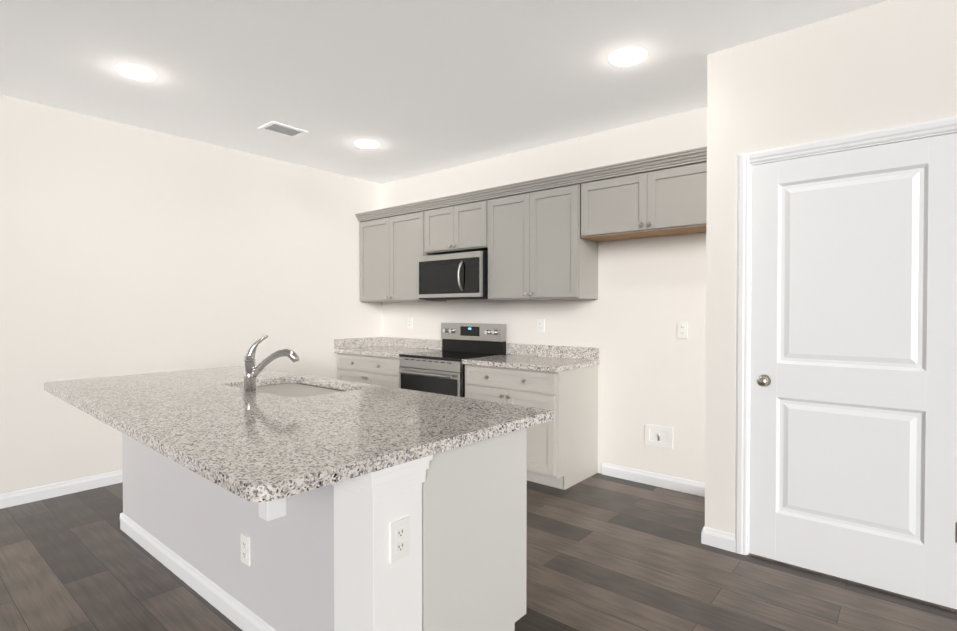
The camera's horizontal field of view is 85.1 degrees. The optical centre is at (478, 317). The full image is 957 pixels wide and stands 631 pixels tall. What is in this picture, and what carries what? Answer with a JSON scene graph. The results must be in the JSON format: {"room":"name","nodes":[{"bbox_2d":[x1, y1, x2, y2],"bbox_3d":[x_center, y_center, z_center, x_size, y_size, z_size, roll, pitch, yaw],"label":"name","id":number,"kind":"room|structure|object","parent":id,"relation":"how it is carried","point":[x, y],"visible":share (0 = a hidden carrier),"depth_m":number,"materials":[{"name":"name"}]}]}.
{"room":"kitchen","nodes":[
{"label":"kitchen","id":0,"kind":"room"},
{"bbox_2d":[0,95,381,493],"bbox_3d":[-3.998,-0.088,2.582,0.120,2.750,9.120,1,1,40],"label":"wall","id":1,"kind":"structure","parent":0,"point":[125,249],"depth_m":4.09,"materials":[{"name":"paint"}]},
{"bbox_2d":[0,470,122,508],"bbox_3d":[-4.197,1.244,2.258,0.014,0.095,8.340,1,1,40],"label":"baseboard","id":2,"kind":"structure","parent":1,"relation":"attached to","point":[19,497],"depth_m":3.70,"materials":[{"name":"white wood"}]},
{"bbox_2d":[334,337,381,348],"bbox_3d":[-1.301,0.278,5.696,0.020,0.101,0.646,1,1,40],"label":"backsplash","id":3,"kind":"structure","parent":1,"relation":"attached to","point":[350,343],"depth_m":5.64,"materials":[{"name":"grey stone"}]},
{"bbox_2d":[0,0,888,183],"bbox_3d":[-0.361,-1.462,-0.430,9.700,0.080,9.200,1,1,40],"label":"ceiling","id":4,"kind":"structure","parent":0,"point":[413,88],"depth_m":3.07,"materials":[{"name":"paint"}]},
{"bbox_2d":[115,64,156,80],"bbox_3d":[-2.053,-1.464,3.126,0.212,0.013,0.212,1,1,40],"label":"recessed light","id":5,"kind":"object","parent":4,"relation":"in","point":[135,72],"visible":0.96,"depth_m":3.10,"materials":[{"name":"white plastic"}]},
{"bbox_2d":[258,121,307,137],"bbox_3d":[-1.541,-1.479,4.119,0.220,0.010,0.300,1,1,40],"label":"ceiling vent","id":6,"kind":"object","parent":4,"relation":"in","point":[282,129],"visible":0.98,"depth_m":4.10,"materials":[{"name":"white metal"}]},
{"bbox_2d":[354,140,378,148],"bbox_3d":[-0.959,-1.482,4.479,0.212,0.013,0.212,1,1,40],"label":"recessed light","id":7,"kind":"object","parent":4,"relation":"in","point":[368,144],"visible":0.96,"depth_m":4.46,"materials":[{"name":"white plastic"}]},
{"bbox_2d":[608,47,646,65],"bbox_3d":[0.839,-1.461,2.934,0.212,0.013,0.212,1,1,40],"label":"recessed light","id":8,"kind":"object","parent":4,"relation":"in","point":[628,56],"visible":0.98,"depth_m":2.91,"materials":[{"name":"white plastic"}]},
{"bbox_2d":[0,473,956,630],"bbox_3d":[-0.361,1.357,-0.392,9.700,0.060,9.200,1,1,40],"label":"floor","id":9,"kind":"structure","parent":0,"point":[606,553],"depth_m":2.56,"materials":[{"name":"brown wood"}]},
{"bbox_2d":[120,379,540,630],"bbox_3d":[-1.079,0.850,2.475,2.538,0.876,1.135,1,1,40],"label":"kitchen island","id":10,"kind":"object","parent":9,"relation":"on","point":[440,543],"depth_m":1.88,"materials":[{"name":"paint"}]},
{"bbox_2d":[44,367,553,510],"bbox_3d":[-1.113,0.396,2.502,2.674,0.047,1.238,1,1,40],"label":"island countertop","id":11,"kind":"structure","parent":10,"relation":"on","point":[260,448],"depth_m":1.89,"materials":[{"name":"grey stone"}]},
{"bbox_2d":[240,335,299,390],"bbox_3d":[-1.035,0.230,2.593,0.222,0.283,0.201,1,1,40],"label":"faucet","id":12,"kind":"object","parent":11,"relation":"on","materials":[{"name":"silver metal"}]},
{"bbox_2d":[256,383,343,390],"bbox_3d":[-0.993,0.507,2.806,0.814,0.200,0.504,1,1,40],"label":"sink","id":13,"kind":"object","parent":11,"relation":"in","point":[259,386],"depth_m":3.00,"materials":[{"name":"metal"}]},
{"bbox_2d":[337,353,401,387],"bbox_3d":[-0.909,0.810,5.388,1.027,0.876,0.626,1,1,40],"label":"base cabinet","id":14,"kind":"object","parent":9,"relation":"on","point":[382,371],"depth_m":5.12,"materials":[{"name":"paint"}]},
{"bbox_2d":[334,345,441,356],"bbox_3d":[-0.915,0.352,5.373,1.028,0.038,0.646,1,1,40],"label":"countertop","id":15,"kind":"structure","parent":14,"relation":"on","point":[367,350],"depth_m":5.24,"materials":[{"name":"grey stone"}]},
{"bbox_2d":[399,323,505,396],"bbox_3d":[-0.255,0.660,4.769,0.759,1.195,0.686,1,1,40],"label":"range","id":16,"kind":"object","parent":9,"relation":"on","point":[442,371],"visible":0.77,"depth_m":4.72,"materials":[{"name":"silver metal"}]},
{"bbox_2d":[465,365,597,489],"bbox_3d":[0.421,0.825,4.274,0.904,0.876,0.626,1,1,40],"label":"base cabinet","id":17,"kind":"object","parent":9,"relation":"on","point":[562,446],"depth_m":3.93,"materials":[{"name":"paint"}]},
{"bbox_2d":[462,353,598,372],"bbox_3d":[0.419,0.368,4.257,0.917,0.038,0.646,1,1,40],"label":"countertop","id":18,"kind":"structure","parent":17,"relation":"on","point":[510,360],"depth_m":4.10,"materials":[{"name":"grey stone"}]},
{"bbox_2d":[382,107,706,482],"bbox_3d":[0.379,-0.118,4.786,3.760,2.750,0.120,1,1,40],"label":"wall","id":19,"kind":"structure","parent":0,"point":[651,365],"depth_m":4.07,"materials":[{"name":"paint"}]},
{"bbox_2d":[355,202,446,301],"bbox_3d":[-0.814,-0.642,5.487,1.017,0.949,0.322,1,1,40],"label":"upper cabinet","id":20,"kind":"object","parent":19,"relation":"attached to","point":[391,238],"depth_m":5.35,"materials":[{"name":"paint"}]},
{"bbox_2d":[407,318,411,328],"bbox_3d":[-0.744,0.065,5.645,0.072,0.116,0.008,1,1,40],"label":"outlet","id":21,"kind":"object","parent":19,"relation":"attached to","point":[409,322],"visible":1,"depth_m":5.64,"materials":[{"name":"white plastic"}]},
{"bbox_2d":[423,190,486,254],"bbox_3d":[-0.125,-0.864,4.907,0.779,0.489,0.322,1,1,40],"label":"upper cabinet","id":22,"kind":"object","parent":19,"relation":"attached to","point":[457,223],"depth_m":4.77,"materials":[{"name":"paint"}]},
{"bbox_2d":[418,251,487,299],"bbox_3d":[-0.168,-0.374,4.862,0.777,0.410,0.457,1,1,40],"label":"over-the-range microwave","id":23,"kind":"object","parent":22,"relation":"attached to","point":[459,276],"visible":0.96,"depth_m":4.68,"materials":[{"name":"silver metal"}]},
{"bbox_2d":[382,337,598,360],"bbox_3d":[-0.060,0.287,5.066,2.692,0.101,0.018,1,1,40],"label":"backsplash","id":24,"kind":"structure","parent":19,"relation":"attached to","point":[587,354],"depth_m":4.60,"materials":[{"name":"grey stone"}]},
{"bbox_2d":[483,171,597,299],"bbox_3d":[0.519,-0.627,4.370,0.899,0.949,0.322,1,1,40],"label":"upper cabinet","id":25,"kind":"object","parent":19,"relation":"attached to","point":[539,239],"depth_m":4.20,"materials":[{"name":"paint"}]},
{"bbox_2d":[537,319,543,331],"bbox_3d":[0.544,0.075,4.566,0.072,0.116,0.008,1,1,40],"label":"outlet","id":26,"kind":"object","parent":19,"relation":"attached to","point":[540,325],"visible":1,"depth_m":4.56,"materials":[{"name":"white plastic"}]},
{"bbox_2d":[579,146,706,241],"bbox_3d":[1.272,-0.848,3.737,1.049,0.489,0.322,1,1,40],"label":"upper cabinet","id":27,"kind":"object","parent":19,"relation":"attached to","point":[666,194],"depth_m":3.63,"materials":[{"name":"paint"}]},
{"bbox_2d":[602,462,704,496],"bbox_3d":[1.386,1.222,3.873,1.020,0.095,0.014,1,1,40],"label":"baseboard","id":28,"kind":"structure","parent":19,"relation":"attached to","point":[636,475],"depth_m":3.92,"materials":[{"name":"white wood"}]},
{"bbox_2d":[645,424,672,448],"bbox_3d":[1.351,0.891,3.905,0.210,0.155,0.015,1,1,40],"label":"outlet box","id":29,"kind":"object","parent":19,"relation":"attached to","point":[659,436],"visible":1,"depth_m":3.90,"materials":[{"name":"white plastic"}]},
{"bbox_2d":[677,322,687,337],"bbox_3d":[1.480,0.095,3.783,0.072,0.116,0.008,1,1,40],"label":"outlet","id":30,"kind":"object","parent":19,"relation":"attached to","point":[682,329],"visible":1,"depth_m":3.78,"materials":[{"name":"white plastic"}]},
{"bbox_2d":[705,0,956,533],"bbox_3d":[3.519,-0.069,1.139,5.740,2.750,0.115,1,1,40],"label":"wall","id":31,"kind":"structure","parent":0,"point":[887,64],"depth_m":2.65,"materials":[{"name":"paint"}]},
{"bbox_2d":[701,526,719,544],"bbox_3d":[1.512,1.230,3.241,0.014,0.095,0.762,1,1,40],"label":"baseboard","id":32,"kind":"structure","parent":31,"relation":"attached to","point":[707,534],"depth_m":2.93,"materials":[{"name":"white wood"}]},
{"bbox_2d":[735,116,956,554],"bbox_3d":[1.811,0.207,2.562,0.976,2.159,0.132,1,1,40],"label":"door frame","id":33,"kind":"structure","parent":31,"relation":"attached to","point":[746,162],"depth_m":2.79,"materials":[{"name":"white wood"}]},
{"bbox_2d":[749,133,956,608],"bbox_3d":[1.774,0.236,2.510,0.850,2.079,0.102,1,1,40],"label":"pantry door","id":34,"kind":"structure","parent":31,"relation":"in","point":[853,418],"depth_m":2.50,"materials":[{"name":"white wood"}]}
]}

